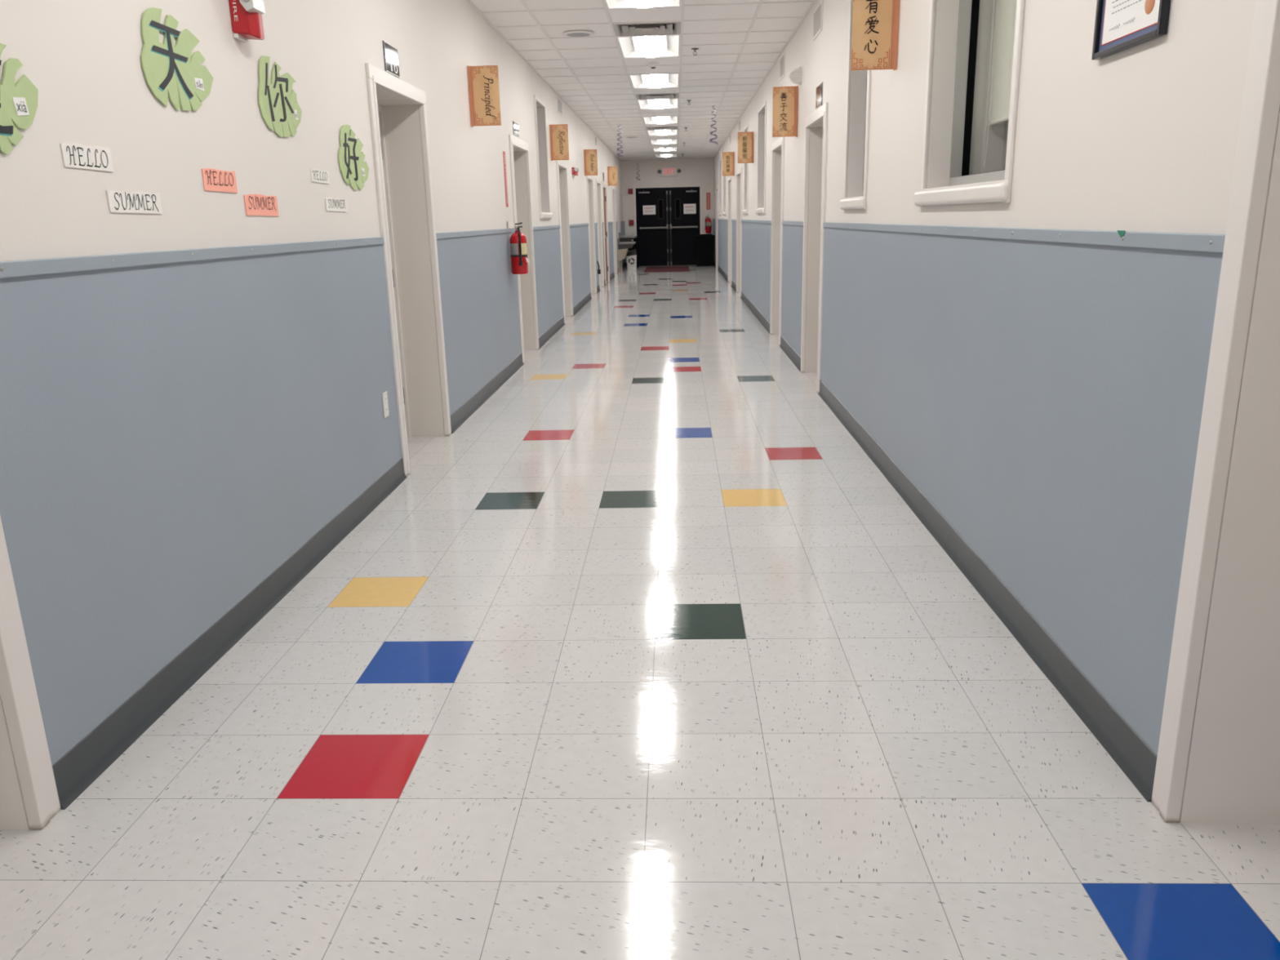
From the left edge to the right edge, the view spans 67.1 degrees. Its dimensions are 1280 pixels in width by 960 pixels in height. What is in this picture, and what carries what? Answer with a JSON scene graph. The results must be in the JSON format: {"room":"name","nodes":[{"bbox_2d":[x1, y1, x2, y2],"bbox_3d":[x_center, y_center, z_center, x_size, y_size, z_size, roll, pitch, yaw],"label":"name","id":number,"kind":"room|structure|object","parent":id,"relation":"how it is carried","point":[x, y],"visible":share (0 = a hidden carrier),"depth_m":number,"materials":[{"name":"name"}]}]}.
{"room":"school corridor","nodes":[
{"label":"school corridor","id":0,"kind":"room"},
{"bbox_2d":[0,0,622,271],"bbox_3d":[-1.247,-3.642,12.594,0.340,3.217,32.000,-1,15,2],"label":"wall","id":1,"kind":"structure","parent":0,"point":[82,58],"depth_m":3.50,"materials":[{"name":"paint"}]},
{"bbox_2d":[0,43,38,154],"bbox_3d":[-1.453,-0.868,2.195,0.008,0.260,0.280,-1,15,2],"label":"paper leaf","id":2,"kind":"object","parent":1,"relation":"attached to","point":[19,100],"visible":1,"depth_m":2.23,"materials":[{"name":"green paper"}]},
{"bbox_2d":[0,516,60,830],"bbox_3d":[-1.620,-0.080,1.550,0.336,2.140,1.105,-1,15,2],"label":"door frame","id":3,"kind":"structure","parent":1,"relation":"in","point":[29,798],"depth_m":2.23,"materials":[{"name":"paint"}]},
{"bbox_2d":[60,143,113,171],"bbox_3d":[-1.443,-0.844,2.522,0.004,0.063,0.217,-1,15,2],"label":"card","id":4,"kind":"object","parent":1,"relation":"attached to","point":[74,155],"visible":1,"depth_m":2.52,"materials":[{"name":"paper"}]},
{"bbox_2d":[106,190,162,213],"bbox_3d":[-1.434,-0.789,2.743,0.004,0.062,0.274,-1,15,2],"label":"card","id":5,"kind":"object","parent":1,"relation":"attached to","point":[118,202],"visible":1,"depth_m":2.73,"materials":[{"name":"paper"}]},
{"bbox_2d":[141,7,213,110],"bbox_3d":[-1.427,-1.291,2.986,0.007,0.282,0.446,-1,15,2],"label":"paper leaf","id":6,"kind":"object","parent":1,"relation":"attached to","point":[170,69],"visible":1,"depth_m":2.94,"materials":[{"name":"green paper"}]},
{"bbox_2d":[0,236,384,278],"bbox_3d":[-1.396,-0.841,3.526,0.018,0.037,3.120,-1,15,2],"label":"trim","id":7,"kind":"structure","parent":1,"relation":"attached to","point":[12,268],"depth_m":2.82,"materials":[{"name":"blue paint"}]},
{"bbox_2d":[0,244,402,764],"bbox_3d":[-1.387,-0.218,3.695,0.006,1.273,3.120,-1,15,2],"label":"wall panel","id":8,"kind":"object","parent":1,"relation":"attached to","point":[172,435],"depth_m":2.88,"materials":[{"name":"blue paint"}]},
{"bbox_2d":[201,168,237,193],"bbox_3d":[-1.416,-1.009,3.254,0.004,0.074,0.243,-1,15,2],"label":"card","id":9,"kind":"object","parent":1,"relation":"attached to","point":[214,180],"visible":1,"depth_m":3.24,"materials":[{"name":"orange paper"}]},
{"bbox_2d":[52,457,406,809],"bbox_3d":[-1.360,0.341,3.846,0.020,0.114,3.120,-1,15,2],"label":"baseboard","id":10,"kind":"structure","parent":1,"relation":"attached to","point":[78,768],"depth_m":3.04,"materials":[{"name":"rubber"}]},
{"bbox_2d":[228,0,264,42],"bbox_3d":[-1.377,-1.643,3.395,0.089,0.174,0.129,-1,15,2],"label":"fire alarm strobe","id":11,"kind":"object","parent":1,"relation":"attached to","point":[246,20],"visible":1,"depth_m":3.36,"materials":[{"name":"red plastic"}]},
{"bbox_2d":[243,194,279,216],"bbox_3d":[-1.403,-1.019,3.580,0.004,0.078,0.288,-1,15,2],"label":"card","id":12,"kind":"object","parent":1,"relation":"attached to","point":[255,204],"visible":1,"depth_m":3.57,"materials":[{"name":"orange paper"}]},
{"bbox_2d":[257,56,302,137],"bbox_3d":[-1.398,-1.484,3.753,0.007,0.286,0.419,-1,15,2],"label":"paper leaf","id":13,"kind":"object","parent":1,"relation":"attached to","point":[281,112],"visible":1,"depth_m":3.72,"materials":[{"name":"green paper"}]},
{"bbox_2d":[310,168,329,183],"bbox_3d":[-1.383,-1.313,4.171,0.004,0.057,0.211,-1,15,2],"label":"card","id":14,"kind":"object","parent":1,"relation":"attached to","point":[317,175],"visible":1,"depth_m":4.16,"materials":[{"name":"paper"}]},
{"bbox_2d":[324,197,347,212],"bbox_3d":[-1.374,-1.247,4.370,0.004,0.061,0.279,-1,15,2],"label":"card","id":15,"kind":"object","parent":1,"relation":"attached to","point":[335,204],"visible":1,"depth_m":4.36,"materials":[{"name":"paper"}]},
{"bbox_2d":[337,124,368,190],"bbox_3d":[-1.365,-1.536,4.603,0.007,0.291,0.437,-1,15,2],"label":"paper leaf","id":16,"kind":"object","parent":1,"relation":"attached to","point":[354,171],"visible":1,"depth_m":4.57,"materials":[{"name":"green paper"}]},
{"bbox_2d":[382,391,389,417],"bbox_3d":[-1.328,-0.394,5.041,0.007,0.130,0.078,-1,15,2],"label":"wall outlet","id":17,"kind":"object","parent":1,"relation":"attached to","point":[384,397],"visible":1,"depth_m":5.03,"materials":[{"name":"white plastic"}]},
{"bbox_2d":[382,40,399,78],"bbox_3d":[-1.352,-2.287,5.249,0.008,0.150,0.265,-1,15,2],"label":"plaque","id":18,"kind":"object","parent":1,"relation":"attached to","point":[390,52],"visible":1,"depth_m":5.23,"materials":[{"name":"white plastic"}]},
{"bbox_2d":[364,62,451,475],"bbox_3d":[-1.470,-1.192,5.639,0.336,2.140,1.135,-1,15,2],"label":"door frame","id":19,"kind":"structure","parent":1,"relation":"in","point":[397,109],"depth_m":6.02,"materials":[{"name":"paint"}]},
{"bbox_2d":[435,228,515,239],"bbox_3d":[-1.245,-1.962,7.648,0.018,0.037,3.160,-1,15,2],"label":"trim","id":20,"kind":"structure","parent":1,"relation":"attached to","point":[464,233],"depth_m":7.18,"materials":[{"name":"blue paint"}]},
{"bbox_2d":[436,231,521,415],"bbox_3d":[-1.235,-1.340,7.817,0.006,1.273,3.160,-1,15,2],"label":"wall panel","id":21,"kind":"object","parent":1,"relation":"attached to","point":[478,286],"depth_m":7.37,"materials":[{"name":"blue paint"}]},
{"bbox_2d":[466,65,501,127],"bbox_3d":[-1.173,-2.890,7.268,0.227,0.430,0.039,-4,15,-9],"label":"poster","id":22,"kind":"object","parent":1,"relation":"attached to","point":[483,81],"visible":1,"depth_m":7.27,"materials":[{"name":"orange paper"}]},
{"bbox_2d":[449,353,524,433],"bbox_3d":[-1.208,-0.781,7.968,0.020,0.114,3.160,-1,15,2],"label":"baseboard","id":23,"kind":"structure","parent":1,"relation":"attached to","point":[473,404],"depth_m":7.58,"materials":[{"name":"rubber"}]},
{"bbox_2d":[502,151,508,207],"bbox_3d":[-1.218,-2.725,8.746,0.005,0.480,0.100,-1,15,2],"label":"sign","id":24,"kind":"object","parent":1,"relation":"attached to","point":[504,153],"visible":1,"depth_m":8.74,"materials":[{"name":"red plastic"}]},
{"bbox_2d":[506,221,529,274],"bbox_3d":[-1.108,-2.131,8.846,0.177,0.471,0.156,13,21,43],"label":"fire extinguisher","id":25,"kind":"object","parent":1,"relation":"attached to","point":[518,251],"visible":1,"depth_m":8.80,"materials":[{"name":"red metal"}]},
{"bbox_2d":[508,134,538,363],"bbox_3d":[-1.318,-2.320,9.783,0.336,2.140,1.140,-1,15,2],"label":"door","id":26,"kind":"structure","parent":1,"relation":"in","point":[519,158],"depth_m":10.15,"materials":[{"name":"paint"}]},
{"bbox_2d":[533,95,552,218],"bbox_3d":[-1.208,-3.715,11.218,0.216,1.316,0.926,-1,15,2],"label":"window","id":27,"kind":"structure","parent":1,"relation":"in","point":[540,118],"depth_m":11.51,"materials":[{"name":"white paint"}]},
{"bbox_2d":[533,227,563,337],"bbox_3d":[-1.094,-2.386,11.665,0.006,1.273,2.540,-1,15,2],"label":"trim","id":28,"kind":"structure","parent":1,"relation":"attached to","point":[547,248],"depth_m":11.50,"materials":[{"name":"blue paint"}]},
{"bbox_2d":[538,315,564,349],"bbox_3d":[-1.067,-1.828,11.816,0.020,0.115,2.540,-1,15,2],"label":"baseboard","id":29,"kind":"structure","parent":1,"relation":"attached to","point":[546,336],"depth_m":11.65,"materials":[{"name":"rubber"}]},
{"bbox_2d":[549,124,568,160],"bbox_3d":[-1.001,-4.178,11.945,0.227,0.427,0.039,-4,15,-10],"label":"poster","id":30,"kind":"object","parent":1,"relation":"attached to","point":[558,133],"visible":1,"depth_m":11.94,"materials":[{"name":"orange paper"}]},
{"bbox_2d":[555,160,573,324],"bbox_3d":[-1.187,-3.287,13.337,0.336,2.140,1.150,-1,15,2],"label":"door","id":31,"kind":"structure","parent":1,"relation":"in","point":[562,166],"depth_m":13.72,"materials":[{"name":"paint"}]},
{"bbox_2d":[569,225,591,307],"bbox_3d":[-0.951,-3.441,15.542,0.006,1.273,3.200,-1,15,2],"label":"trim","id":32,"kind":"structure","parent":1,"relation":"attached to","point":[579,235],"depth_m":15.36,"materials":[{"name":"blue paint"}]},
{"bbox_2d":[573,292,591,315],"bbox_3d":[-0.925,-2.882,15.693,0.020,0.115,3.200,-1,15,2],"label":"baseboard","id":33,"kind":"structure","parent":1,"relation":"attached to","point":[580,304],"depth_m":15.49,"materials":[{"name":"rubber"}]},
{"bbox_2d":[583,149,597,176],"bbox_3d":[-0.838,-5.389,16.384,0.227,0.429,0.039,-4,15,-9],"label":"poster","id":34,"kind":"object","parent":1,"relation":"attached to","point":[590,156],"visible":1,"depth_m":16.39,"materials":[{"name":"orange paper"}]},
{"bbox_2d":[586,175,596,297],"bbox_3d":[-1.032,-4.437,17.565,0.336,2.140,1.220,-1,15,2],"label":"door","id":35,"kind":"structure","parent":1,"relation":"in","point":[589,183],"depth_m":17.98,"materials":[{"name":"paint"}]},
{"bbox_2d":[594,224,599,286],"bbox_3d":[-0.838,-4.283,18.637,0.006,1.273,0.780,-1,15,2],"label":"trim","id":36,"kind":"structure","parent":1,"relation":"attached to","point":[595,225],"depth_m":18.67,"materials":[{"name":"blue paint"}]},
{"bbox_2d":[595,177,604,289],"bbox_3d":[-0.962,-4.954,19.465,0.336,2.140,1.160,-1,15,2],"label":"door","id":37,"kind":"structure","parent":1,"relation":"in","point":[598,197],"depth_m":19.85,"materials":[{"name":"paint"}]},
{"bbox_2d":[601,180,609,284],"bbox_3d":[-0.763,-5.403,21.104,0.110,2.140,1.270,-1,15,2],"label":"door","id":38,"kind":"structure","parent":1,"relation":"in","point":[604,192],"depth_m":21.39,"materials":[{"name":"paint"}]},
{"bbox_2d":[608,223,613,275],"bbox_3d":[-0.687,-5.398,22.735,0.006,1.273,1.880,-1,15,2],"label":"trim","id":39,"kind":"structure","parent":1,"relation":"attached to","point":[610,225],"depth_m":22.77,"materials":[{"name":"blue paint"}]},
{"bbox_2d":[607,166,617,186],"bbox_3d":[-0.630,-6.941,22.040,0.226,0.428,0.040,-4,15,-8],"label":"poster","id":40,"kind":"object","parent":1,"relation":"attached to","point":[612,180],"visible":1,"depth_m":22.04,"materials":[{"name":"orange paper"}]},
{"bbox_2d":[611,186,617,273],"bbox_3d":[-0.792,-6.212,24.089,0.336,2.140,1.150,-1,15,2],"label":"door","id":41,"kind":"structure","parent":1,"relation":"in","point":[613,193],"depth_m":24.45,"materials":[{"name":"paint"}]},
{"bbox_2d":[0,264,1279,959],"bbox_3d":[0.412,-2.145,13.070,3.658,0.001,32.614,-1,15,2],"label":"floor","id":42,"kind":"structure","parent":0,"point":[645,655],"depth_m":2.59,"materials":[{"name":"white tile"}]},
{"bbox_2d":[617,232,636,271],"bbox_3d":[-0.331,-6.173,26.069,0.467,1.003,0.980,-1,15,2],"label":"fountain","id":43,"kind":"object","parent":42,"relation":"on","point":[624,242],"visible":1,"depth_m":25.68,"materials":[{"name":"metal"}]},
{"bbox_2d":[617,238,635,249],"bbox_3d":[-0.345,-6.309,25.762,0.467,0.280,0.460,-1,15,2],"label":"basin","id":44,"kind":"object","parent":43,"relation":"in","point":[621,245],"depth_m":25.59,"materials":[{"name":"metal"}]},
{"bbox_2d":[618,232,636,241],"bbox_3d":[-0.330,-6.590,26.225,0.467,0.280,0.460,-1,15,2],"label":"basin","id":45,"kind":"object","parent":43,"relation":"in","point":[622,238],"depth_m":26.04,"materials":[{"name":"metal"}]},
{"bbox_2d":[626,248,636,269],"bbox_3d":[-0.228,-6.135,26.811,0.286,0.540,0.336,-1,15,2],"label":"recycling bin","id":46,"kind":"object","parent":42,"relation":"on","point":[631,255],"visible":1,"depth_m":26.67,"materials":[{"name":"white plastic"}]},
{"bbox_2d":[627,235,639,267],"bbox_3d":[-0.176,-6.596,27.877,0.350,0.870,0.400,-1,15,2],"label":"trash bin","id":47,"kind":"object","parent":42,"relation":"on","point":[636,246],"visible":0.41,"depth_m":27.68,"materials":[{"name":"black plastic"}]},
{"bbox_2d":[643,266,689,272],"bbox_3d":[0.742,-5.776,26.407,1.200,0.012,2.900,-1,15,2],"label":"floor mat","id":48,"kind":"object","parent":42,"relation":"on","point":[656,268],"visible":1,"depth_m":26.14,"materials":[{"name":"fabric"}]},
{"bbox_2d":[694,234,715,266],"bbox_3d":[1.860,-6.577,27.599,0.550,0.880,0.500,-1,15,2],"label":"trash bin","id":49,"kind":"object","parent":42,"relation":"on","point":[704,243],"visible":1,"depth_m":27.38,"materials":[{"name":"black plastic"}]},
{"bbox_2d":[466,0,816,160],"bbox_3d":[0.211,-4.935,12.028,2.655,0.008,32.354,-1,15,2],"label":"ceiling","id":50,"kind":"structure","parent":0,"point":[739,42],"depth_m":10.11,"materials":[{"name":"tile"}]},
{"bbox_2d":[562,30,594,37],"bbox_3d":[-0.550,-3.981,8.619,0.284,0.015,0.284,-1,15,2],"label":"ceiling speaker","id":51,"kind":"object","parent":50,"relation":"attached to","point":[580,33],"visible":1,"depth_m":8.57,"materials":[{"name":"white plastic"}]},
{"bbox_2d":[604,0,681,8],"bbox_3d":[0.011,-3.600,7.022,0.586,0.078,1.196,-1,15,2],"label":"ceiling light","id":52,"kind":"object","parent":50,"relation":"attached to","point":[611,4],"visible":1,"depth_m":7.56,"materials":[{"name":"white plastic"}]},
{"bbox_2d":[624,0,663,8],"bbox_3d":[0.011,-3.589,7.025,0.310,0.055,1.160,-1,15,2],"label":"diffuser","id":53,"kind":"object","parent":52,"relation":"attached to","point":[628,3],"depth_m":7.50,"materials":[{"name":"white plastic"}]},
{"bbox_2d":[612,22,680,35],"bbox_3d":[0.065,-3.998,8.493,0.586,0.066,0.586,-1,15,2],"label":"ceiling vent","id":54,"kind":"object","parent":50,"relation":"in","point":[636,28],"visible":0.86,"depth_m":8.55,"materials":[{"name":"metal"}]},
{"bbox_2d":[616,28,680,57],"bbox_3d":[0.098,-4.240,9.375,0.586,0.078,1.196,-1,15,2],"label":"ceiling light","id":55,"kind":"object","parent":50,"relation":"attached to","point":[661,46],"visible":0.83,"depth_m":9.46,"materials":[{"name":"white plastic"}]},
{"bbox_2d":[632,35,666,57],"bbox_3d":[0.098,-4.229,9.378,0.310,0.055,1.160,-1,15,2],"label":"diffuser","id":56,"kind":"object","parent":55,"relation":"attached to","point":[651,46],"depth_m":9.39,"materials":[{"name":"white plastic"}]},
{"bbox_2d":[628,73,679,88],"bbox_3d":[0.184,-4.881,11.728,0.586,0.078,1.196,-1,15,2],"label":"ceiling light","id":57,"kind":"object","parent":50,"relation":"attached to","point":[665,80],"visible":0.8,"depth_m":11.84,"materials":[{"name":"white plastic"}]},
{"bbox_2d":[641,74,668,88],"bbox_3d":[0.184,-4.870,11.731,0.310,0.055,1.160,-1,15,2],"label":"diffuser","id":58,"kind":"object","parent":57,"relation":"attached to","point":[648,81],"depth_m":11.76,"materials":[{"name":"white plastic"}]},
{"bbox_2d":[635,93,679,99],"bbox_3d":[0.238,-5.279,13.199,0.586,0.066,0.586,-1,15,2],"label":"ceiling vent","id":59,"kind":"object","parent":50,"relation":"in","point":[642,96],"visible":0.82,"depth_m":13.28,"materials":[{"name":"metal"}]},
{"bbox_2d":[636,94,679,109],"bbox_3d":[0.271,-5.521,14.081,0.586,0.078,1.196,-1,15,2],"label":"ceiling light","id":60,"kind":"object","parent":50,"relation":"attached to","point":[659,103],"visible":0.79,"depth_m":14.25,"materials":[{"name":"white plastic"}]},
{"bbox_2d":[647,99,669,108],"bbox_3d":[0.271,-5.510,14.084,0.310,0.055,1.160,-1,15,2],"label":"diffuser","id":61,"kind":"object","parent":60,"relation":"attached to","point":[651,104],"depth_m":14.14,"materials":[{"name":"white plastic"}]},
{"bbox_2d":[642,115,678,124],"bbox_3d":[0.357,-6.161,16.433,0.586,0.078,1.196,-1,15,2],"label":"ceiling light","id":62,"kind":"object","parent":50,"relation":"attached to","point":[647,120],"visible":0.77,"depth_m":16.64,"materials":[{"name":"white plastic"}]},
{"bbox_2d":[652,116,670,124],"bbox_3d":[0.357,-6.150,16.436,0.310,0.055,1.160,-1,15,2],"label":"diffuser","id":63,"kind":"object","parent":62,"relation":"attached to","point":[655,120],"depth_m":16.48,"materials":[{"name":"white plastic"}]},
{"bbox_2d":[646,126,677,135],"bbox_3d":[0.444,-6.801,18.786,0.586,0.078,1.196,-1,15,2],"label":"ceiling light","id":64,"kind":"object","parent":50,"relation":"attached to","point":[651,132],"visible":0.75,"depth_m":19.02,"materials":[{"name":"white plastic"}]},
{"bbox_2d":[650,139,677,144],"bbox_3d":[0.530,-7.441,21.139,0.586,0.078,1.196,-1,15,2],"label":"ceiling light","id":65,"kind":"object","parent":50,"relation":"attached to","point":[658,141],"visible":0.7,"depth_m":21.42,"materials":[{"name":"white plastic"}]},
{"bbox_2d":[621,158,714,262],"bbox_3d":[0.820,-7.886,28.059,3.335,3.217,0.200,-1,15,2],"label":"wall","id":66,"kind":"structure","parent":0,"point":[698,172],"depth_m":27.74,"materials":[{"name":"paint"}]},
{"bbox_2d":[633,186,702,266],"bbox_3d":[0.824,-7.372,28.105,1.980,2.200,0.182,-1,15,2],"label":"door","id":67,"kind":"structure","parent":66,"relation":"in","point":[660,243],"depth_m":28.08,"materials":[{"name":"black paint"}]},
{"bbox_2d":[642,204,655,214],"bbox_3d":[0.267,-7.836,27.992,0.366,0.255,0.003,-1,15,2],"label":"notice","id":68,"kind":"object","parent":67,"relation":"attached to","point":[647,210],"visible":1,"depth_m":27.99,"materials":[{"name":"white paper"}]},
{"bbox_2d":[683,204,696,213],"bbox_3d":[1.443,-7.856,27.943,0.356,0.276,0.003,-1,15,2],"label":"notice","id":69,"kind":"object","parent":67,"relation":"attached to","point":[687,208],"visible":1,"depth_m":27.94,"materials":[{"name":"white paper"}]},
{"bbox_2d":[657,167,680,176],"bbox_3d":[0.840,-8.835,27.643,0.674,0.250,0.104,-1,15,2],"label":"exit sign","id":70,"kind":"object","parent":66,"relation":"attached to","point":[665,171],"visible":1,"depth_m":27.63,"materials":[{"name":"white plastic"}]},
{"bbox_2d":[713,0,1256,284],"bbox_3d":[1.745,-3.683,12.473,0.340,3.217,32.000,-1,15,2],"label":"wall","id":71,"kind":"structure","parent":0,"point":[1143,137],"depth_m":2.79,"materials":[{"name":"paint"}]},
{"bbox_2d":[715,185,718,268],"bbox_3d":[2.222,-6.777,25.898,0.336,2.140,1.250,-1,15,2],"label":"door","id":72,"kind":"structure","parent":71,"relation":"in","point":[717,186],"depth_m":26.28,"materials":[{"name":"paint"}]},
{"bbox_2d":[718,158,721,215],"bbox_3d":[2.055,-7.172,23.669,0.216,1.316,0.926,-1,15,2],"label":"window","id":73,"kind":"structure","parent":71,"relation":"in","point":[720,160],"depth_m":23.92,"materials":[{"name":"white paint"}]},
{"bbox_2d":[718,220,728,275],"bbox_3d":[1.970,-5.515,22.922,0.006,1.273,5.170,-1,15,2],"label":"trim","id":74,"kind":"structure","parent":71,"relation":"attached to","point":[722,224],"depth_m":22.55,"materials":[{"name":"blue paint"}]},
{"bbox_2d":[722,176,726,215],"bbox_3d":[1.979,-6.608,21.596,0.216,1.316,1.026,-1,15,2],"label":"window","id":75,"kind":"structure","parent":71,"relation":"in","point":[724,213],"depth_m":22.01,"materials":[{"name":"white paint"}]},
{"bbox_2d":[722,151,734,176],"bbox_3d":[1.663,-5.932,18.114,0.226,0.432,0.040,2,16,13],"label":"poster","id":76,"kind":"object","parent":71,"relation":"attached to","point":[728,157],"visible":1,"depth_m":18.11,"materials":[{"name":"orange paper"}]},
{"bbox_2d":[728,175,732,285],"bbox_3d":[1.995,-5.100,19.732,0.336,2.140,1.200,-1,15,2],"label":"door","id":77,"kind":"structure","parent":71,"relation":"in","point":[730,178],"depth_m":20.09,"materials":[{"name":"paint"}]},
{"bbox_2d":[731,221,736,284],"bbox_3d":[1.806,-4.299,18.453,0.006,1.273,1.700,-1,15,2],"label":"trim","id":78,"kind":"structure","parent":71,"relation":"attached to","point":[733,223],"depth_m":18.55,"materials":[{"name":"blue paint"}]},
{"bbox_2d":[736,167,742,297],"bbox_3d":[1.891,-4.328,16.896,0.336,2.140,1.280,-1,15,2],"label":"door","id":79,"kind":"structure","parent":71,"relation":"in","point":[739,172],"depth_m":17.34,"materials":[{"name":"paint"}]},
{"bbox_2d":[737,131,753,163],"bbox_3d":[1.500,-4.706,13.664,0.227,0.427,0.040,3,16,14],"label":"poster","id":80,"kind":"object","parent":71,"relation":"attached to","point":[745,140],"visible":1,"depth_m":13.66,"materials":[{"name":"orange paper"}]},
{"bbox_2d":[742,124,748,214],"bbox_3d":[1.738,-4.831,15.063,0.216,1.316,0.776,-1,15,2],"label":"window","id":81,"kind":"structure","parent":71,"relation":"in","point":[746,128],"depth_m":15.33,"materials":[{"name":"white paint"}]},
{"bbox_2d":[740,291,769,333],"bbox_3d":[1.638,-2.487,14.000,0.020,0.115,5.290,-1,15,2],"label":"baseboard","id":82,"kind":"structure","parent":71,"relation":"attached to","point":[757,313],"depth_m":13.40,"materials":[{"name":"rubber"}]},
{"bbox_2d":[741,222,771,322],"bbox_3d":[1.637,-3.046,13.848,0.006,1.273,5.290,-1,15,2],"label":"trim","id":83,"kind":"structure","parent":71,"relation":"attached to","point":[756,237],"depth_m":13.22,"materials":[{"name":"blue paint"}]},
{"bbox_2d":[755,100,766,213],"bbox_3d":[1.640,-4.103,12.387,0.216,1.316,1.166,-1,15,2],"label":"window","id":84,"kind":"structure","parent":71,"relation":"in","point":[762,114],"depth_m":12.79,"materials":[{"name":"white paint"}]},
{"bbox_2d":[769,137,784,345],"bbox_3d":[1.660,-2.622,10.623,0.336,2.140,1.150,-1,15,2],"label":"door","id":85,"kind":"structure","parent":71,"relation":"in","point":[778,146],"depth_m":11.01,"materials":[{"name":"paint"}]},
{"bbox_2d":[779,52,785,80],"bbox_3d":[1.458,-4.234,9.881,0.008,0.220,0.390,-1,15,2],"label":"air vent","id":86,"kind":"object","parent":71,"relation":"in","point":[783,57],"visible":1,"depth_m":9.85,"materials":[{"name":"white paint"}]},
{"bbox_2d":[772,85,798,137],"bbox_3d":[1.321,-3.342,8.763,0.227,0.436,0.039,2,16,14],"label":"poster","id":87,"kind":"object","parent":71,"relation":"attached to","point":[784,108],"visible":1,"depth_m":8.76,"materials":[{"name":"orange paper"}]},
{"bbox_2d":[779,336,800,371],"bbox_3d":[1.473,-1.262,9.497,0.019,0.115,1.750,-1,15,2],"label":"baseboard","id":88,"kind":"structure","parent":71,"relation":"attached to","point":[785,347],"depth_m":9.39,"materials":[{"name":"rubber"}]},
{"bbox_2d":[781,224,803,356],"bbox_3d":[1.471,-1.821,9.345,0.006,1.273,1.750,-1,15,2],"label":"trim","id":89,"kind":"structure","parent":71,"relation":"attached to","point":[793,235],"depth_m":9.27,"materials":[{"name":"blue paint"}]},
{"bbox_2d":[789,66,801,84],"bbox_3d":[1.363,-3.554,8.488,0.104,0.150,0.150,-1,15,2],"label":"fitting","id":90,"kind":"object","parent":71,"relation":"attached to","point":[795,76],"visible":1,"depth_m":8.44,"materials":[{"name":"white plastic"}]},
{"bbox_2d":[800,102,828,392],"bbox_3d":[1.558,-1.861,7.827,0.336,2.140,1.150,-1,15,2],"label":"door","id":91,"kind":"structure","parent":71,"relation":"in","point":[816,123],"depth_m":8.21,"materials":[{"name":"paint"}]},
{"bbox_2d":[813,0,822,40],"bbox_3d":[1.369,-3.539,7.429,0.008,0.215,0.470,-1,15,2],"label":"air vent","id":92,"kind":"object","parent":71,"relation":"in","point":[818,12],"visible":1,"depth_m":7.40,"materials":[{"name":"white metal"}]},
{"bbox_2d":[815,81,822,110],"bbox_3d":[1.376,-2.949,7.413,0.008,0.165,0.310,-1,15,2],"label":"plaque","id":93,"kind":"object","parent":71,"relation":"attached to","point":[819,95],"visible":0.98,"depth_m":7.39,"materials":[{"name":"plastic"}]},
{"bbox_2d":[839,0,871,209],"bbox_3d":[1.400,-2.327,5.858,0.216,1.316,0.786,-1,15,2],"label":"window","id":94,"kind":"structure","parent":71,"relation":"in","point":[859,104],"depth_m":6.16,"materials":[{"name":"white paint"}]},
{"bbox_2d":[850,0,899,71],"bbox_3d":[1.175,-2.271,4.819,0.227,0.426,0.039,2,16,14],"label":"poster","id":95,"kind":"object","parent":71,"relation":"attached to","point":[875,23],"visible":1,"depth_m":4.83,"materials":[{"name":"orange paper"}]},
{"bbox_2d":[913,0,1025,206],"bbox_3d":[1.319,-1.724,3.643,0.216,1.316,1.241,-1,15,2],"label":"window","id":96,"kind":"structure","parent":71,"relation":"in","point":[949,182],"depth_m":4.16,"materials":[{"name":"white paint"}]},
{"bbox_2d":[983,0,1017,167],"bbox_3d":[1.497,-1.794,3.593,0.074,1.154,1.065,-1,15,2],"label":"roller blind","id":97,"kind":"object","parent":96,"relation":"attached to","point":[1005,10],"visible":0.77,"depth_m":4.03,"materials":[{"name":"fabric"}]},
{"bbox_2d":[817,379,1157,801],"bbox_3d":[1.304,-0.013,4.904,0.020,0.115,5.475,-1,15,2],"label":"baseboard","id":98,"kind":"structure","parent":71,"relation":"attached to","point":[1137,761],"depth_m":3.09,"materials":[{"name":"rubber"}]},
{"bbox_2d":[820,226,1222,755],"bbox_3d":[1.302,-0.572,4.752,0.006,1.273,5.475,-1,15,2],"label":"wall panel","id":99,"kind":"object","parent":71,"relation":"attached to","point":[1046,399],"depth_m":2.87,"materials":[{"name":"blue paint"}]},
{"bbox_2d":[822,222,1225,253],"bbox_3d":[1.281,-1.194,4.583,0.018,0.037,5.475,-1,15,2],"label":"trim","id":100,"kind":"structure","parent":71,"relation":"attached to","point":[1202,242],"depth_m":2.66,"materials":[{"name":"blue paint"}]},
{"bbox_2d":[1091,0,1170,60],"bbox_3d":[1.188,-1.196,2.325,0.019,0.287,0.368,-1,15,2],"label":"frame","id":101,"kind":"object","parent":71,"relation":"attached to","point":[1120,25],"visible":1,"depth_m":2.36,"materials":[{"name":"black wood"}]},
{"bbox_2d":[1151,0,1279,822],"bbox_3d":[1.323,-0.125,1.446,0.336,2.140,1.135,-1,15,2],"label":"door","id":102,"kind":"structure","parent":71,"relation":"in","point":[1218,758],"depth_m":2.03,"materials":[{"name":"paint"}]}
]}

